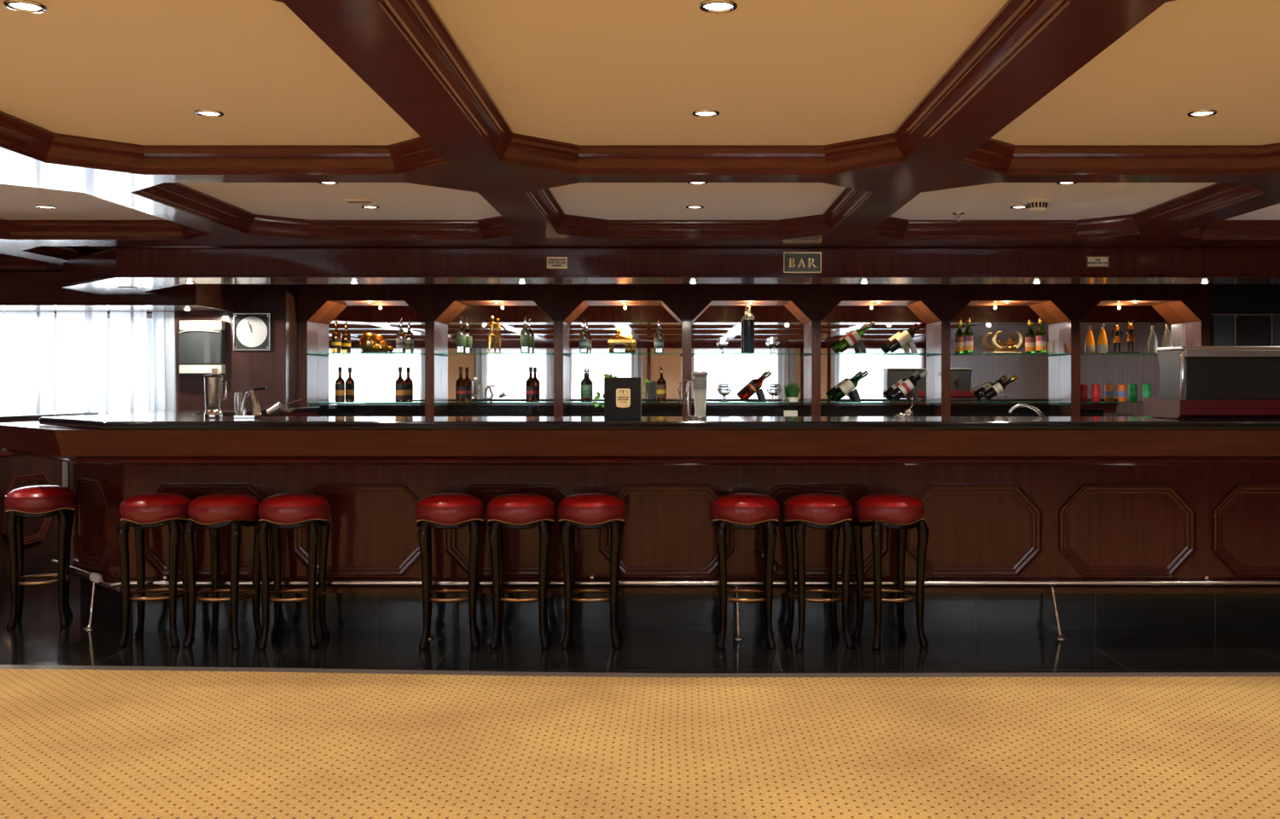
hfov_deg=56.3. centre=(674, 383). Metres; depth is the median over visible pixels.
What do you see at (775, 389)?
glass
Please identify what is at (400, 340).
bottle
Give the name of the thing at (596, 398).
plant
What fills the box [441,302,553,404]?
mirror
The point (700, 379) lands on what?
pitcher
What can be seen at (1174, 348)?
tray
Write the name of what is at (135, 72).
ceiling
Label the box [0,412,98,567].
wall
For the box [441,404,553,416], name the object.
backsplash
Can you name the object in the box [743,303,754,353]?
bottle
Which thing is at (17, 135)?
trim
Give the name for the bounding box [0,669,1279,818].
carpet
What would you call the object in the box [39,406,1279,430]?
countertop
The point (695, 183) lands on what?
recessed light
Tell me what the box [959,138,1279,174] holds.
trim
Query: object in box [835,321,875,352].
wine bottle
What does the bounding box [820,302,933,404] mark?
mirror
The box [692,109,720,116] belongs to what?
recessed light
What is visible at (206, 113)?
recessed light
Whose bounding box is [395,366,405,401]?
bottle
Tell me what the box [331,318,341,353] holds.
bottle
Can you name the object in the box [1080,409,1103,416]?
backsplash
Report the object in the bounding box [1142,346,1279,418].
coffee machine
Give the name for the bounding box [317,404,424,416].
backsplash
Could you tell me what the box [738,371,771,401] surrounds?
wine bottle
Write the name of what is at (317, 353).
glass shelf
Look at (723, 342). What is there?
glass
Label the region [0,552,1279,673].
floor
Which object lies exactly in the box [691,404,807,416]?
backsplash
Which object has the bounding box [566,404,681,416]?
backsplash
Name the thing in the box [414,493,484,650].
bar stool
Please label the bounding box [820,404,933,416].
backsplash
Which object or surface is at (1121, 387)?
drink can
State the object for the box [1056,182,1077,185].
recessed light
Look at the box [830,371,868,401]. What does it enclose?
wine bottle
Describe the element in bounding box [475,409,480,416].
shot glass
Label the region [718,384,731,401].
glass
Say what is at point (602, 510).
bar stool
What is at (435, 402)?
glass shelf
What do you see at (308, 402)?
glass shelf
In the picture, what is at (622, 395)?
menu
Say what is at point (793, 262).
sign
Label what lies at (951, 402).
glass shelf
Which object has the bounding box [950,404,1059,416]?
backsplash
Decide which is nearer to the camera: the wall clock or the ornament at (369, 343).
the wall clock
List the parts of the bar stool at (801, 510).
leg, leg, seat, nail trim, leg, leg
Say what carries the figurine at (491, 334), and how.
on the bar
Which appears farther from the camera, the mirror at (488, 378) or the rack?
the mirror at (488, 378)
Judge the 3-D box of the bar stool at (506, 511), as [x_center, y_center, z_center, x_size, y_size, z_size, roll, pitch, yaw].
[-0.756,0.911,5.900,0.339,0.738,0.339,0,0,-8]
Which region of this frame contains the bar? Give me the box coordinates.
[297,284,1210,416]
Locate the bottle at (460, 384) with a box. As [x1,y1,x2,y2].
[455,366,465,401]
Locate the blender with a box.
[203,368,226,418]
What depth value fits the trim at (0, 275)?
8.98 m
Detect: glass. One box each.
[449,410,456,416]
[456,409,461,416]
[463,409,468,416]
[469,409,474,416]
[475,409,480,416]
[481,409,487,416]
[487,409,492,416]
[494,412,499,416]
[500,412,505,416]
[506,412,511,416]
[717,337,728,353]
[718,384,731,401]
[768,337,779,353]
[769,384,781,401]
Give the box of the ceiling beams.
[0,0,1279,285]
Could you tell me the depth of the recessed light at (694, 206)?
6.46 m
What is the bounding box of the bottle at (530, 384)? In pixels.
[525,366,535,401]
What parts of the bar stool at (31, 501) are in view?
leg, leg, seat, nail trim, leg, leg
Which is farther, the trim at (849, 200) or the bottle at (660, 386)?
the bottle at (660, 386)
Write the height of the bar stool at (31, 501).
0.738 m
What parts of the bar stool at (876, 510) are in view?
leg, leg, seat, nail trim, leg, leg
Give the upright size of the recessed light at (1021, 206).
0.007 m
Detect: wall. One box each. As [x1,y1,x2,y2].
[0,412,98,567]
[54,284,297,411]
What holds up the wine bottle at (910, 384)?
on the bottle holder at (914, 392)
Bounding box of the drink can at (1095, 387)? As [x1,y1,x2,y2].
[1091,384,1099,401]
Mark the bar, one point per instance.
(808, 321)
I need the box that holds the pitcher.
[682,371,708,418]
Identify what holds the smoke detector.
attached to the ceiling at (135, 72)
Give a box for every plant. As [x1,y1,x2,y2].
[592,373,616,407]
[785,382,802,401]
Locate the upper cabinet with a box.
[1210,285,1279,346]
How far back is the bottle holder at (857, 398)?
10.22 m
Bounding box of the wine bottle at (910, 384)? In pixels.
[889,370,927,401]
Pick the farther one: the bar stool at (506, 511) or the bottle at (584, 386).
the bottle at (584, 386)
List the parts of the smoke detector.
mounting plate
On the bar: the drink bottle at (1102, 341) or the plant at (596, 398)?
the drink bottle at (1102, 341)
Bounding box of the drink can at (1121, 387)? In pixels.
[1117,384,1126,401]
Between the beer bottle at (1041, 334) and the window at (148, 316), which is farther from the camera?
the beer bottle at (1041, 334)
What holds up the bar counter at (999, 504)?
on the floor
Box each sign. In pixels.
[546,256,567,268]
[783,252,821,273]
[1085,256,1111,267]
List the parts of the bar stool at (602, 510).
leg, leg, seat, nail trim, leg, leg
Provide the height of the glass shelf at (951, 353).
0.008 m
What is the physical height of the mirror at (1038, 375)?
1.061 m
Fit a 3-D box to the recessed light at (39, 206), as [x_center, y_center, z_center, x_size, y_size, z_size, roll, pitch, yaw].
[-3.403,-0.957,6.470,0.100,0.007,0.100,0,0,0]
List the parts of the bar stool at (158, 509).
leg, leg, nail trim, seat, leg, leg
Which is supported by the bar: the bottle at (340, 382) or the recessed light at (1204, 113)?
the bottle at (340, 382)
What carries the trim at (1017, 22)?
attached to the ceiling at (135, 72)
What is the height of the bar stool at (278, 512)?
0.738 m
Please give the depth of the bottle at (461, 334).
10.23 m
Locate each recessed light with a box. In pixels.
[2,0,47,13]
[34,204,56,209]
[194,109,224,116]
[318,182,338,185]
[360,204,379,209]
[685,204,703,209]
[687,182,707,185]
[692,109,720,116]
[698,0,738,13]
[1009,204,1027,209]
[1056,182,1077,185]
[1186,109,1217,116]
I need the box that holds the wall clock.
[232,313,270,350]
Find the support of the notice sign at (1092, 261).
attached to the canopy
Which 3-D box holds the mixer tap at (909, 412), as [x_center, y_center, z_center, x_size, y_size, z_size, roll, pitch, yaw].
[1.308,0.207,6.823,0.119,0.264,0.047,0,0,40]
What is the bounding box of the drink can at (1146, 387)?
[1142,384,1151,398]
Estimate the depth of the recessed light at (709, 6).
3.03 m
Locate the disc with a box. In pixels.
[117,286,137,289]
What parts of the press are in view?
handle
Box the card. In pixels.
[783,410,797,416]
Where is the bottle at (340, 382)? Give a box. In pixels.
[335,366,344,401]
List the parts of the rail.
rail post, rail post, rail post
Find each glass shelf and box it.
[308,401,424,403]
[316,353,424,354]
[435,401,553,403]
[440,353,553,354]
[564,401,681,403]
[566,353,681,354]
[691,353,808,354]
[691,401,810,403]
[820,353,934,354]
[820,401,940,403]
[950,353,1060,354]
[950,401,1070,403]
[1080,353,1157,354]
[1080,401,1142,403]
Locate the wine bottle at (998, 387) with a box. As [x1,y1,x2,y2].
[983,374,1018,400]
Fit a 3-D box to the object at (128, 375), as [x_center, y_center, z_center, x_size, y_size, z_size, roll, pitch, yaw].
[-4.435,-0.157,9.712,0.327,0.863,0.059,0,0,9]
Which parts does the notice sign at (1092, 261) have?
plate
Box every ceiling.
[0,0,1279,250]
[0,271,234,312]
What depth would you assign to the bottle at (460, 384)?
10.23 m
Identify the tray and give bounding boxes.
[1157,346,1279,351]
[1179,400,1279,418]
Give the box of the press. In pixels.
[233,386,267,418]
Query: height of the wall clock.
0.304 m
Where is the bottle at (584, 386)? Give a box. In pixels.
[580,366,590,401]
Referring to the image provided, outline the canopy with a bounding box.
[62,247,1279,296]
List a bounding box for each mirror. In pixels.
[317,302,424,404]
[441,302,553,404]
[566,302,681,404]
[691,302,807,404]
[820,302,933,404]
[950,302,1059,404]
[1080,302,1186,416]
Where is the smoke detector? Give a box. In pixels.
[1024,197,1051,212]
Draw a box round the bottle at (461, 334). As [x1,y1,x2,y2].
[456,315,465,353]
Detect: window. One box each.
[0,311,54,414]
[54,314,151,414]
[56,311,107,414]
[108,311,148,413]
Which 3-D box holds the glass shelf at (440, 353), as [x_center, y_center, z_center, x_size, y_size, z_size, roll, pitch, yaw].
[-1.524,-0.259,10.267,1.006,0.008,0.288,0,0,0]
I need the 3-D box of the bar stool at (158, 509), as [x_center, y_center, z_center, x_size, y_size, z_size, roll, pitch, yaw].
[-2.570,0.911,5.935,0.339,0.738,0.339,0,0,-10]
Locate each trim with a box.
[0,110,447,174]
[0,219,211,239]
[0,253,61,268]
[0,274,196,305]
[0,664,1279,677]
[23,246,105,260]
[130,182,520,239]
[378,0,1070,174]
[525,187,872,239]
[866,182,1268,239]
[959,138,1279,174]
[1175,220,1279,239]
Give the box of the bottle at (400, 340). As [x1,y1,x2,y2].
[395,318,406,353]
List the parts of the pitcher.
lever, arm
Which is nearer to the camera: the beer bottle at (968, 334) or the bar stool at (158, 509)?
the bar stool at (158, 509)
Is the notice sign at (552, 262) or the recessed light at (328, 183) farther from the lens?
the notice sign at (552, 262)
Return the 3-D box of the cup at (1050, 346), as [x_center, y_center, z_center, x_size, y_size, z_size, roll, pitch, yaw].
[3.235,-0.312,10.257,0.060,0.098,0.060,0,0,0]
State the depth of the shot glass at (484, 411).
10.00 m
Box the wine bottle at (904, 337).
[885,321,925,353]
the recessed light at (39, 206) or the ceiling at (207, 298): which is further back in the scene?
the ceiling at (207, 298)
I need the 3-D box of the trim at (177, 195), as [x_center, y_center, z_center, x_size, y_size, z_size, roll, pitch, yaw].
[-1.645,-0.906,6.050,1.546,0.110,2.000,0,0,0]
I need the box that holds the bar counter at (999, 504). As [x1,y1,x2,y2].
[0,411,1279,631]
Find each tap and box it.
[893,397,913,416]
[904,409,913,416]
[1008,403,1044,416]
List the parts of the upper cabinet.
glass door, glass door, glass door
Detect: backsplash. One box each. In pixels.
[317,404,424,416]
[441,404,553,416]
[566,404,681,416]
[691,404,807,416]
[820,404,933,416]
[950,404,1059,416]
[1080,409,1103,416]
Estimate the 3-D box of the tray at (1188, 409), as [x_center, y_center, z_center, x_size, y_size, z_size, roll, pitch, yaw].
[3.090,0.129,6.320,1.020,0.094,0.480,0,0,0]
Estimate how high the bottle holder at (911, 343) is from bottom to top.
0.116 m
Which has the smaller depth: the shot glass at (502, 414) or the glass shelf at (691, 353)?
the shot glass at (502, 414)
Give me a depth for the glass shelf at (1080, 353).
10.36 m
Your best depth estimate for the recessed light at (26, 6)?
3.03 m
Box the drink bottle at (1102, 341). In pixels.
[1097,324,1107,353]
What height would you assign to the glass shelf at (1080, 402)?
0.008 m
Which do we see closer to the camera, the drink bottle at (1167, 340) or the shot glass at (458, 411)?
the shot glass at (458, 411)
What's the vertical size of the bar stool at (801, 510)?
0.738 m
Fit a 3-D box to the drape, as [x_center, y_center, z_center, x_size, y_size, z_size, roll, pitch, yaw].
[-4.161,-0.157,9.741,0.216,0.863,0.047,0,0,-6]
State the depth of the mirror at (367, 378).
10.41 m
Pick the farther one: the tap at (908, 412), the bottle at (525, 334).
the bottle at (525, 334)
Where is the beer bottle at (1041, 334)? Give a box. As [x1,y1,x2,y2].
[1035,318,1046,353]
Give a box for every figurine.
[484,316,503,353]
[1119,320,1140,353]
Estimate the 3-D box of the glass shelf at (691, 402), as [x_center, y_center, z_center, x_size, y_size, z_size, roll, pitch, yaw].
[0.655,0.160,10.267,1.010,0.008,0.288,0,0,0]
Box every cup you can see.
[266,399,301,417]
[1047,342,1054,353]
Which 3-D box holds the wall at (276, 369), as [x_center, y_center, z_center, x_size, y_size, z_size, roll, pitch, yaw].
[-1.245,0.080,10.250,13.090,2.400,0.900,0,0,0]
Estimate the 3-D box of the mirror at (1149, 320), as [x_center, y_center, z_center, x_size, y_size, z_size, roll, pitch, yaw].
[3.948,-0.209,10.416,1.079,1.061,0.007,0,0,0]
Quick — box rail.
[50,559,1279,639]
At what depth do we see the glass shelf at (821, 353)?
10.36 m
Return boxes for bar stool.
[4,484,75,630]
[116,492,194,647]
[182,493,261,649]
[256,493,330,649]
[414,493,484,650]
[486,493,555,649]
[557,493,626,649]
[710,493,779,649]
[782,493,854,650]
[851,493,928,650]
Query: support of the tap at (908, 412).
on the mixer tap at (909, 412)
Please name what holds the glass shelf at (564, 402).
attached to the bar
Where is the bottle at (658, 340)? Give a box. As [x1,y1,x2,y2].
[653,318,663,353]
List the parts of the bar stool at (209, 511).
leg, leg, nail trim, seat, leg, leg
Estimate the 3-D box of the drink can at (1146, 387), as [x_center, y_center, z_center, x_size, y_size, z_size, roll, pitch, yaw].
[4.059,0.077,10.257,0.071,0.156,0.071,0,0,0]
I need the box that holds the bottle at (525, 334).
[520,315,529,353]
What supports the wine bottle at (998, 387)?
in the rack
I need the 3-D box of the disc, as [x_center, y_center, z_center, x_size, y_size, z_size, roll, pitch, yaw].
[-3.760,-0.659,8.220,0.124,0.008,0.124,0,0,0]
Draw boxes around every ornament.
[359,331,388,353]
[607,329,635,353]
[991,331,1024,353]
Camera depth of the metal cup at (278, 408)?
6.26 m
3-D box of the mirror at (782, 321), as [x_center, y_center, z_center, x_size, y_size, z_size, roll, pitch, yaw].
[0.655,-0.209,10.416,1.072,1.061,0.007,0,0,0]
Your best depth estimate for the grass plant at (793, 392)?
10.23 m
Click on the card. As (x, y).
(786, 413)
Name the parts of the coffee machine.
panel, corner trim, panel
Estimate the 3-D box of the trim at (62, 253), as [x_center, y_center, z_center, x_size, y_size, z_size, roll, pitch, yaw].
[-3.402,-0.906,8.110,1.546,0.110,1.460,0,0,0]
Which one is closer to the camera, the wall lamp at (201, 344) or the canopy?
the canopy
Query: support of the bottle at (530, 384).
on the bar
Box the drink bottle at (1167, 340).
[1162,324,1172,347]
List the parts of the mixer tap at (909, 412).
spout, lever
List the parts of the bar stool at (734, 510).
leg, leg, seat, nail trim, leg, leg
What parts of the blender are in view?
lid, handle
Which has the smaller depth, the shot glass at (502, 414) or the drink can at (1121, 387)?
the shot glass at (502, 414)
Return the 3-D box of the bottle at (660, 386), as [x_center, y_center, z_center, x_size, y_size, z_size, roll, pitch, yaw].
[-0.110,0.000,10.257,0.083,0.310,0.083,0,0,14]
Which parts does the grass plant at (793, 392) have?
pot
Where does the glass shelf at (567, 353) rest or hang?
attached to the bar
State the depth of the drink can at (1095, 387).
10.23 m
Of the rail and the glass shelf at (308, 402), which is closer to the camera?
the rail
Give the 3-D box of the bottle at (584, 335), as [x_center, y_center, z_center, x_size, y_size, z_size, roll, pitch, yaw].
[-0.773,-0.411,10.257,0.081,0.295,0.081,0,0,16]
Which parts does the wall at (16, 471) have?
chair rail, panel moulding, cap rail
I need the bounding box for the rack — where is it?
[977,381,1014,401]
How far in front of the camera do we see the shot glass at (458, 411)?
10.00 m
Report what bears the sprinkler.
attached to the ceiling at (135, 72)
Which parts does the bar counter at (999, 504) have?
panel moulding, panel moulding, panel moulding, panel moulding, ledge moulding, panel moulding, moulding, panel moulding, panel moulding, panel moulding, panel moulding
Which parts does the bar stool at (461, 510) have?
leg, leg, seat, nail trim, leg, leg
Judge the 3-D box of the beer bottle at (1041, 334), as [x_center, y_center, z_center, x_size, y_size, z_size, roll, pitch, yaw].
[3.150,-0.414,10.257,0.085,0.302,0.085,0,0,-11]
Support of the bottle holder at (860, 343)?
on the bar
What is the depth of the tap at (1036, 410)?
6.79 m
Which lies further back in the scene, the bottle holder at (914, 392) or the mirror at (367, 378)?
the mirror at (367, 378)
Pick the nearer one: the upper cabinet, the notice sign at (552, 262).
the notice sign at (552, 262)
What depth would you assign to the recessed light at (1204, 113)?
4.22 m
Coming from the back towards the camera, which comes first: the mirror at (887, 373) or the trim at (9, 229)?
the mirror at (887, 373)
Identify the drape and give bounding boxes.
[151,311,176,412]
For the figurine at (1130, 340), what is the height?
0.285 m
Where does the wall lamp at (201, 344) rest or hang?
attached to the wall at (276, 369)
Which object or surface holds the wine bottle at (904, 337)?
on the bottle holder at (911, 343)
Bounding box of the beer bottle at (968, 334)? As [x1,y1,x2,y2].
[963,318,972,353]
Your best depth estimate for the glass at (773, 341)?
10.22 m
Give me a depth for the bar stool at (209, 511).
5.80 m
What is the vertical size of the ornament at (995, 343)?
0.190 m
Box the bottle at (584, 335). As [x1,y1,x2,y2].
[579,319,588,353]
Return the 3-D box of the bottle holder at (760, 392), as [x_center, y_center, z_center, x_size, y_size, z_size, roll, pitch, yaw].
[0.711,0.096,10.257,0.156,0.118,0.069,0,0,0]
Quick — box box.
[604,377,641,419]
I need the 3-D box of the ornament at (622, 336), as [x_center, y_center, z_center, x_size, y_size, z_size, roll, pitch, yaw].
[-0.449,-0.370,10.273,0.234,0.214,0.175,0,0,0]
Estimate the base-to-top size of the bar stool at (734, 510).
0.738 m
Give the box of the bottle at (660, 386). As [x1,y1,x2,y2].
[656,366,666,401]
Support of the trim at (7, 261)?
attached to the ceiling at (135, 72)
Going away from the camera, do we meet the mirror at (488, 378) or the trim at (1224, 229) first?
the trim at (1224, 229)
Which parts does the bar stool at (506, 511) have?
leg, leg, seat, nail trim, leg, leg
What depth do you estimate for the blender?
6.27 m
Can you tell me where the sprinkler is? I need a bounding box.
[952,212,965,221]
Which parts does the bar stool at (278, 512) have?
leg, leg, seat, nail trim, leg, leg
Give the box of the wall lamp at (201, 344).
[178,320,225,373]
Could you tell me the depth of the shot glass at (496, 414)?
10.00 m
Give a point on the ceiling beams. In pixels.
(361, 33)
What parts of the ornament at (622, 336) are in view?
leg, lid, leg, leg, leg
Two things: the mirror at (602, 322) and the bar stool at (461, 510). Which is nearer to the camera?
the bar stool at (461, 510)
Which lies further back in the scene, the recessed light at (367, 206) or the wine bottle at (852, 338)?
the wine bottle at (852, 338)

